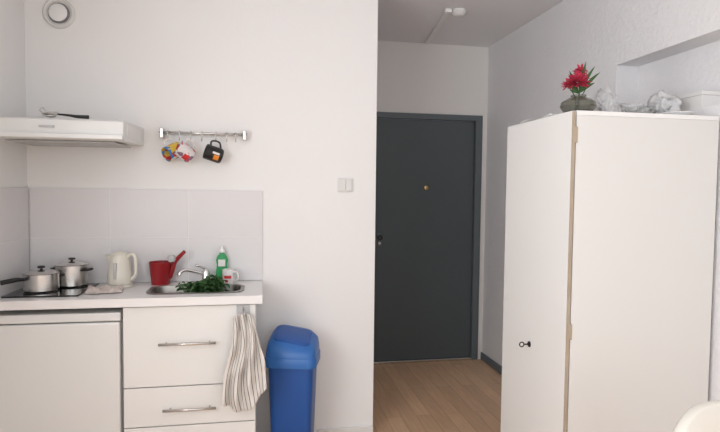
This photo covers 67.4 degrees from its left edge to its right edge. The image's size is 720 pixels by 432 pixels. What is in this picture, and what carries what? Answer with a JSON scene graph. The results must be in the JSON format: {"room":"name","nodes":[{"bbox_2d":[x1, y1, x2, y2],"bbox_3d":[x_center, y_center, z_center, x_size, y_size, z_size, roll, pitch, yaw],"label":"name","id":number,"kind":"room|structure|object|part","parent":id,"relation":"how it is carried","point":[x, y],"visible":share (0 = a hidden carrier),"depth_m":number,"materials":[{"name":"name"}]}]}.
{"room":"studio apartment","nodes":[
{"label":"studio apartment","id":0,"kind":"room"},
{"bbox_2d":[0,0,26,311],"bbox_3d":[-1.304,0.070,0.449,0.120,2.550,4.550,0,3,-10],"label":"wall","id":1,"kind":"structure","parent":0,"point":[13,155],"depth_m":2.53,"materials":[{"name":"paint"}]},
{"bbox_2d":[0,188,29,295],"bbox_3d":[-1.598,0.116,2.392,0.008,0.482,0.608,0,3,-10],"label":"tile backsplash","id":2,"kind":"structure","parent":1,"relation":"attached to","point":[14,211],"depth_m":2.52,"materials":[{"name":"tile"}]},
{"bbox_2d":[24,0,377,431],"bbox_3d":[-0.856,-0.039,2.904,1.894,2.550,0.120,0,3,-10],"label":"wall","id":3,"kind":"structure","parent":0,"point":[299,76],"depth_m":2.89,"materials":[{"name":"paint"}]},
{"bbox_2d":[42,0,74,28],"bbox_3d":[-1.490,-1.004,2.666,0.150,0.150,0.025,0,3,-10],"label":"air vent","id":4,"kind":"object","parent":3,"relation":"in","point":[59,14],"visible":1,"depth_m":2.66,"materials":[{"name":"plastic"}]},
{"bbox_2d":[0,116,143,147],"bbox_3d":[-1.340,-0.387,2.509,0.552,0.107,0.443,0,3,-10],"label":"range hood","id":5,"kind":"object","parent":3,"relation":"attached to","point":[64,132],"visible":1,"depth_m":2.33,"materials":[{"name":"white metal"}]},
{"bbox_2d":[39,107,88,118],"bbox_3d":[-1.332,-0.463,2.429,0.208,0.047,0.067,0,3,-10],"label":"strainer","id":6,"kind":"object","parent":5,"relation":"on","point":[50,114],"visible":1,"depth_m":2.43,"materials":[{"name":"metal"}]},
{"bbox_2d":[43,113,56,117],"bbox_3d":[-1.388,-0.449,2.420,0.056,0.018,0.056,0,3,-10],"label":"basket","id":7,"kind":"object","parent":6,"relation":"on","point":[50,115],"depth_m":2.40,"materials":[{"name":"metal"}]},
{"bbox_3d":[-1.294,-0.450,2.437,0.130,0.022,0.018,0,3,-10],"label":"handle","id":8,"kind":"part","parent":6,"relation":"part of","materials":[{"name":"black plastic"}]},
{"bbox_3d":[-1.071,-0.391,2.562,0.002,0.050,0.280,0,3,-10],"label":"trim","id":9,"kind":"part","parent":5,"relation":"part of","materials":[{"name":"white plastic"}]},
{"bbox_2d":[29,188,262,282],"bbox_3d":[-1.086,0.103,2.803,1.142,0.482,0.008,0,3,-10],"label":"tile backsplash","id":10,"kind":"structure","parent":3,"relation":"attached to","point":[86,225],"depth_m":2.80,"materials":[{"name":"tile"}]},
{"bbox_2d":[159,128,246,141],"bbox_3d":[-0.808,-0.416,2.795,0.437,0.066,0.075,0,3,-10],"label":"utensil rail","id":11,"kind":"object","parent":3,"relation":"attached to","point":[162,131],"visible":1,"depth_m":2.79,"materials":[{"name":"metal"}]},
{"bbox_2d":[161,138,179,161],"bbox_3d":[-0.954,-0.336,2.757,0.078,0.121,0.109,3,3,39],"label":"coffee mug","id":12,"kind":"object","parent":11,"relation":"hanging from","point":[167,151],"visible":0.8,"depth_m":2.74,"materials":[{"name":"ceramic"}]},
{"bbox_3d":[-0.969,-0.377,2.736,0.009,0.036,0.064,3,29,39],"label":"handle","id":13,"kind":"part","parent":12,"relation":"part of","materials":[{"name":"white ceramic"}]},
{"bbox_2d":[173,139,195,161],"bbox_3d":[-0.889,-0.332,2.735,0.112,0.121,0.078,-1,3,-35],"label":"coffee mug","id":14,"kind":"object","parent":11,"relation":"hanging from","point":[185,152],"visible":1,"depth_m":2.71,"materials":[{"name":"ceramic"}]},
{"bbox_2d":[181,154,189,160],"bbox_3d":[-0.877,-0.295,2.714,0.030,0.024,0.024,41,-20,-30],"label":"print","id":15,"kind":"object","parent":14,"relation":"attached to","point":[185,157],"depth_m":2.71},
{"bbox_3d":[-0.863,-0.370,2.751,0.064,0.036,0.009,41,-20,-30],"label":"handle","id":16,"kind":"part","parent":14,"relation":"part of","materials":[{"name":"white ceramic"}]},
{"bbox_3d":[-0.806,-0.426,2.783,0.437,0.012,0.012,0,3,-10],"label":"rod","id":17,"kind":"part","parent":11,"relation":"part of","materials":[{"name":"metal"}]},
{"bbox_2d":[203,140,223,162],"bbox_3d":[-0.752,-0.331,2.770,0.104,0.118,0.079,-1,3,-25],"label":"coffee mug","id":18,"kind":"object","parent":11,"relation":"hanging from","point":[212,153],"visible":1,"depth_m":2.75,"materials":[{"name":"black ceramic"}]},
{"bbox_3d":[-0.738,-0.371,2.775,0.064,0.036,0.009,19,-6,-25],"label":"handle","id":19,"kind":"part","parent":18,"relation":"part of","materials":[{"name":"black ceramic"}]},
{"bbox_2d":[318,425,372,431],"bbox_3d":[-0.081,1.215,3.040,0.314,0.050,0.014,0,3,-10],"label":"baseboard","id":20,"kind":"structure","parent":3,"relation":"attached to","point":[369,428],"depth_m":3.04,"materials":[{"name":"white wood"}]},
{"bbox_2d":[338,178,352,191],"bbox_3d":[-0.080,-0.171,2.973,0.084,0.074,0.014,0,3,-10],"label":"light switch","id":21,"kind":"object","parent":3,"relation":"attached to","point":[344,184],"visible":1,"depth_m":2.97,"materials":[{"name":"plastic"}]},
{"bbox_2d":[377,40,488,358],"bbox_3d":[0.434,-0.092,4.372,1.418,2.550,0.120,0,3,-10],"label":"wall","id":22,"kind":"structure","parent":0,"point":[424,78],"depth_m":4.30,"materials":[{"name":"paint"}]},
{"bbox_2d":[377,112,482,359],"bbox_3d":[0.513,0.184,4.367,0.938,1.998,0.146,0,3,-10],"label":"door frame","id":23,"kind":"structure","parent":22,"relation":"in","point":[478,120],"depth_m":4.39,"materials":[{"name":"painted wood"}]},
{"bbox_2d":[374,119,474,360],"bbox_3d":[0.512,0.199,4.374,0.822,1.930,0.043,0,3,-10],"label":"door leaf","id":24,"kind":"structure","parent":23,"relation":"attached to","point":[423,262],"depth_m":4.35,"materials":[{"name":"painted wood"}]},
{"bbox_2d":[376,233,381,245],"bbox_3d":[0.150,0.186,4.281,0.045,0.105,0.008,0,3,-10],"label":"lock plate","id":25,"kind":"object","parent":24,"relation":"attached to","point":[377,234],"visible":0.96,"depth_m":4.28,"materials":[{"name":"black metal"}]},
{"bbox_2d":[373,359,501,431],"bbox_3d":[0.180,1.369,1.403,3.392,0.100,6.000,0,3,-10],"label":"floor","id":26,"kind":"structure","parent":0,"point":[463,395],"depth_m":3.63,"materials":[{"name":"laminate"}]},
{"bbox_2d":[0,307,124,431],"bbox_3d":[-1.361,0.833,2.563,0.518,0.827,0.390,0,3,-10],"label":"mini fridge","id":27,"kind":"object","parent":26,"relation":"on","point":[62,370],"visible":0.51,"depth_m":2.37,"materials":[{"name":"white metal"}]},
{"bbox_3d":[-1.357,0.439,2.546,0.518,0.038,0.386,0,3,-10],"label":"panel","id":28,"kind":"part","parent":27,"relation":"part of","materials":[{"name":"white plastic"}]},
{"bbox_2d":[123,304,255,431],"bbox_3d":[-0.809,0.822,2.651,0.585,0.852,0.416,0,3,-10],"label":"base cabinet","id":29,"kind":"object","parent":26,"relation":"on","point":[175,358],"visible":0.8,"depth_m":2.47,"materials":[{"name":"white laminate"}]},
{"bbox_2d":[0,280,261,310],"bbox_3d":[-1.056,0.374,2.604,1.150,0.038,0.434,0,3,-10],"label":"countertop","id":30,"kind":"structure","parent":29,"relation":"on","point":[135,296],"depth_m":2.42,"materials":[{"name":"white laminate"}]},
{"bbox_2d":[1,283,98,297],"bbox_3d":[-1.447,0.350,2.551,0.315,0.007,0.325,0,3,-10],"label":"cooktop","id":31,"kind":"object","parent":30,"relation":"in","point":[75,291],"visible":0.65,"depth_m":2.45,"materials":[{"name":"black glass"}]},
{"bbox_2d":[0,265,64,292],"bbox_3d":[-1.501,0.290,2.483,0.154,0.116,0.280,2,3,30],"label":"cooking pot","id":32,"kind":"object","parent":31,"relation":"on","point":[41,280],"visible":1,"depth_m":2.46,"materials":[{"name":"metal"}]},
{"bbox_3d":[-1.546,0.290,2.407,0.022,0.026,0.103,2,3,30],"label":"handle","id":33,"kind":"part","parent":32,"relation":"part of","materials":[{"name":"black plastic"}]},
{"bbox_3d":[-1.483,0.257,2.513,0.152,0.016,0.152,2,3,30],"label":"lid","id":34,"kind":"part","parent":32,"relation":"part of","materials":[{"name":"metal"}]},
{"bbox_2d":[50,257,93,287],"bbox_3d":[-1.415,0.272,2.653,0.207,0.138,0.152,1,3,8],"label":"cooking pot","id":35,"kind":"object","parent":31,"relation":"on","point":[76,273],"visible":0.91,"depth_m":2.60,"materials":[{"name":"metal"}]},
{"bbox_3d":[-1.415,0.230,2.651,0.150,0.016,0.150,1,3,7],"label":"lid","id":36,"kind":"part","parent":35,"relation":"part of","materials":[{"name":"metal"}]},
{"bbox_2d":[85,285,123,293],"bbox_3d":[-1.196,0.342,2.529,0.165,0.028,0.116,0,3,-19],"label":"dishcloth","id":37,"kind":"object","parent":30,"relation":"on","point":[91,289],"visible":1,"depth_m":2.50,"materials":[{"name":"white fabric"}]},
{"bbox_2d":[105,251,137,287],"bbox_3d":[-1.183,0.261,2.662,0.130,0.178,0.124,3,4,41],"label":"electric kettle","id":38,"kind":"object","parent":30,"relation":"on","point":[119,267],"visible":0.98,"depth_m":2.63,"materials":[{"name":"beige plastic"}]},
{"bbox_3d":[-1.185,0.182,2.661,0.080,0.020,0.080,1,3,-1],"label":"lid","id":39,"kind":"part","parent":38,"relation":"part of","materials":[{"name":"beige plastic"}]},
{"bbox_3d":[-1.124,0.249,2.664,0.055,0.141,0.018,1,3,0],"label":"handle","id":40,"kind":"part","parent":38,"relation":"part of","materials":[{"name":"beige plastic"}]},
{"bbox_2d":[149,250,185,284],"bbox_3d":[-0.980,0.260,2.757,0.192,0.176,0.116,1,3,1],"label":"watering can","id":41,"kind":"object","parent":30,"relation":"on","point":[161,271],"visible":0.99,"depth_m":2.72,"materials":[{"name":"red plastic"}]},
{"bbox_3d":[-0.935,0.246,2.748,0.102,0.147,0.027,1,3,13],"label":"spout","id":42,"kind":"part","parent":41,"relation":"part of","materials":[{"name":"red plastic"}]},
{"bbox_2d":[177,264,209,279],"bbox_3d":[-0.848,0.298,2.760,0.175,0.104,0.054,-1,3,-34],"label":"kitchen faucet","id":43,"kind":"object","parent":30,"relation":"on","point":[205,272],"visible":0.79,"depth_m":2.76,"materials":[{"name":"silver metal"}]},
{"bbox_3d":[-0.853,0.288,2.745,0.153,0.051,0.021,-2,4,-41],"label":"spout","id":44,"kind":"part","parent":43,"relation":"part of","materials":[{"name":"silver metal"}]},
{"bbox_3d":[-0.814,0.265,2.775,0.018,0.039,0.063,3,4,43],"label":"lever","id":45,"kind":"part","parent":43,"relation":"part of","materials":[{"name":"silver metal"}]},
{"bbox_2d":[146,284,244,294],"bbox_3d":[-0.793,0.427,2.628,0.452,0.150,0.232,0,3,-10],"label":"sink","id":46,"kind":"object","parent":30,"relation":"in","point":[234,288],"visible":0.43,"depth_m":2.67,"materials":[{"name":"metal"}]},
{"bbox_2d":[175,274,229,292],"bbox_3d":[-0.767,0.384,2.626,0.264,0.191,0.156,0,3,-10],"label":"leafy herbs","id":47,"kind":"object","parent":46,"relation":"on","point":[207,284],"visible":0.7,"depth_m":2.61,"materials":[{"name":"green plant"}]},
{"bbox_2d":[216,246,227,278],"bbox_3d":[-0.726,0.252,2.840,0.064,0.191,0.041,0,3,-10],"label":"dish soap bottle","id":48,"kind":"object","parent":30,"relation":"on","point":[221,260],"visible":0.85,"depth_m":2.82,"materials":[{"name":"green plastic"}]},
{"bbox_2d":[222,268,238,283],"bbox_3d":[-0.665,0.313,2.788,0.095,0.075,0.062,2,3,20],"label":"coffee mug","id":49,"kind":"object","parent":30,"relation":"on","point":[228,274],"visible":0.88,"depth_m":2.77,"materials":[{"name":"white ceramic"}]},
{"bbox_3d":[-0.776,0.593,2.480,0.581,0.365,0.018,0,3,-10],"label":"drawer","id":50,"kind":"part","parent":29,"relation":"part of","materials":[{"name":"white laminate"}]},
{"bbox_3d":[-0.782,1.067,2.502,0.581,0.209,0.018,0,3,-10],"label":"drawer","id":51,"kind":"part","parent":29,"relation":"part of","materials":[{"name":"white laminate"}]},
{"bbox_3d":[-0.779,0.869,2.493,0.581,0.178,0.018,0,3,-10],"label":"drawer","id":52,"kind":"part","parent":29,"relation":"part of","materials":[{"name":"white laminate"}]},
{"bbox_2d":[222,305,266,411],"bbox_3d":[-0.528,0.653,2.472,0.202,0.477,0.096,0,3,-12],"label":"dish towel","id":53,"kind":"object","parent":29,"relation":"hanging from","point":[244,381],"visible":1,"depth_m":2.45,"materials":[{"name":"white fabric"}]},
{"bbox_3d":[-0.541,0.436,2.505,0.060,0.046,0.004,0,3,-10],"label":"hook plate","id":54,"kind":"part","parent":53,"relation":"part of","materials":[{"name":"grey plastic"}]},
{"bbox_2d":[265,325,319,431],"bbox_3d":[-0.341,0.910,2.755,0.258,0.678,0.228,1,3,3],"label":"trash can","id":55,"kind":"object","parent":26,"relation":"on","point":[292,357],"visible":0.99,"depth_m":2.66,"materials":[{"name":"blue plastic"}]},
{"bbox_3d":[-0.338,0.635,2.742,0.250,0.120,0.220,1,3,3],"label":"lid","id":56,"kind":"part","parent":55,"relation":"part of","materials":[{"name":"blue plastic"}]},
{"bbox_2d":[374,356,471,364],"bbox_3d":[0.501,1.171,4.420,0.830,0.022,0.110,0,3,-10],"label":"threshold","id":57,"kind":"object","parent":26,"relation":"on","point":[467,357],"visible":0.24,"depth_m":4.37,"materials":[{"name":"metal"}]},
{"bbox_2d":[501,110,718,431],"bbox_3d":[1.028,0.435,2.381,0.688,1.691,0.542,0,3,-10],"label":"wardrobe","id":58,"kind":"object","parent":26,"relation":"on","point":[610,219],"visible":1,"depth_m":2.13,"materials":[{"name":"white wood"}]},
{"bbox_3d":[0.746,0.411,2.329,0.016,1.640,0.537,0,3,-10],"label":"door panel","id":59,"kind":"part","parent":58,"relation":"part of","materials":[{"name":"white wood"}]},
{"bbox_2d":[520,113,553,123],"bbox_3d":[0.857,-0.423,2.378,0.201,0.017,0.280,0,3,-10],"label":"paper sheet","id":60,"kind":"object","parent":58,"relation":"on","point":[550,114],"visible":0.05,"depth_m":2.40,"materials":[{"name":"white paper"}]},
{"bbox_2d":[560,63,598,112],"bbox_3d":[0.861,-0.502,2.125,0.138,0.200,0.138,2,3,34],"label":"flower vase","id":61,"kind":"object","parent":58,"relation":"on","point":[578,101],"visible":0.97,"depth_m":2.10,"materials":[{"name":"clear glass"}]},
{"bbox_2d":[592,86,621,111],"bbox_3d":[1.033,-0.477,2.276,0.131,0.140,0.132,0,3,-10],"label":"plastic bag","id":62,"kind":"object","parent":58,"relation":"on","point":[605,100],"visible":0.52,"depth_m":2.23,"materials":[{"name":"white plastic"}]},
{"bbox_2d":[621,102,654,111],"bbox_3d":[1.172,-0.446,2.330,0.191,0.076,0.180,0,3,-10],"label":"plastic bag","id":63,"kind":"object","parent":58,"relation":"on","point":[623,105],"visible":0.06,"depth_m":2.28,"materials":[{"name":"white plastic"}]},
{"bbox_2d":[624,106,656,112],"bbox_3d":[1.125,-0.417,2.168,0.116,0.031,0.116,0,3,-10],"label":"glass bowl","id":64,"kind":"object","parent":58,"relation":"on","point":[639,109],"visible":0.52,"depth_m":2.12,"materials":[{"name":"clear glass"}]},
{"bbox_3d":[1.071,-0.401,2.349,0.620,0.018,0.540,0,3,-10],"label":"panel","id":65,"kind":"part","parent":58,"relation":"part of","materials":[{"name":"white wood"}]},
{"bbox_2d":[647,90,681,113],"bbox_3d":[1.316,-0.478,2.360,0.128,0.141,0.202,0,3,-10],"label":"plastic bag","id":66,"kind":"object","parent":58,"relation":"on","point":[664,101],"visible":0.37,"depth_m":2.30,"materials":[{"name":"white plastic"}]},
{"bbox_2d":[658,111,694,114],"bbox_3d":[1.278,-0.408,2.192,0.140,0.015,0.140,0,3,-10],"label":"serving plate","id":67,"kind":"object","parent":58,"relation":"on","point":[672,112],"visible":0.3,"depth_m":2.14,"materials":[{"name":"white ceramic"}]},
{"bbox_2d":[676,91,719,110],"bbox_3d":[1.466,-0.496,2.390,0.107,0.071,0.234,0,3,-10],"label":"storage box","id":68,"kind":"object","parent":58,"relation":"on","point":[698,99],"visible":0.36,"depth_m":2.28,"materials":[{"name":"cardboard"}]},
{"bbox_3d":[1.466,-0.524,2.389,0.107,0.016,0.234,0,3,-10],"label":"carton lid","id":69,"kind":"part","parent":68,"relation":"part of","materials":[{"name":"cardboard"}]},
{"bbox_2d":[673,400,719,431],"bbox_3d":[0.826,0.885,1.525,0.380,0.862,0.446,0,3,-18],"label":"dining chair","id":70,"kind":"object","parent":26,"relation":"on","point":[705,416],"visible":1,"depth_m":1.31,"materials":[{"name":"white plastic"}]},
{"bbox_2d":[378,0,563,46],"bbox_3d":[0.209,-1.278,1.280,3.392,0.100,6.000,0,3,-10],"label":"ceiling","id":71,"kind":"structure","parent":0,"point":[484,23],"depth_m":3.66,"materials":[{"name":"paint"}]},
{"bbox_2d":[425,8,451,43],"bbox_3d":[0.542,-1.330,3.831,0.045,0.023,0.780,0,3,-3],"label":"duct","id":72,"kind":"object","parent":71,"relation":"attached to","point":[447,11],"visible":1,"depth_m":3.72,"materials":[{"name":"white plastic"}]},
{"bbox_2d":[452,8,465,16],"bbox_3d":[0.636,-1.306,3.475,0.096,0.037,0.096,0,3,-10],"label":"smoke detector","id":73,"kind":"object","parent":71,"relation":"attached to","point":[458,12],"visible":0.98,"depth_m":3.44,"materials":[{"name":"white plastic"}]},
{"bbox_2d":[482,0,719,400],"bbox_3d":[1.696,0.049,1.619,0.300,2.550,5.760,0,3,-10],"label":"wall","id":74,"kind":"structure","parent":0,"point":[639,49],"depth_m":2.99,"materials":[{"name":"paint"}]},
{"bbox_2d":[480,352,501,374],"bbox_3d":[1.155,1.195,3.661,0.014,0.060,1.659,0,3,-10],"label":"baseboard","id":75,"kind":"structure","parent":74,"relation":"attached to","point":[483,357],"depth_m":4.26,"materials":[{"name":"grey wood"}]}
]}

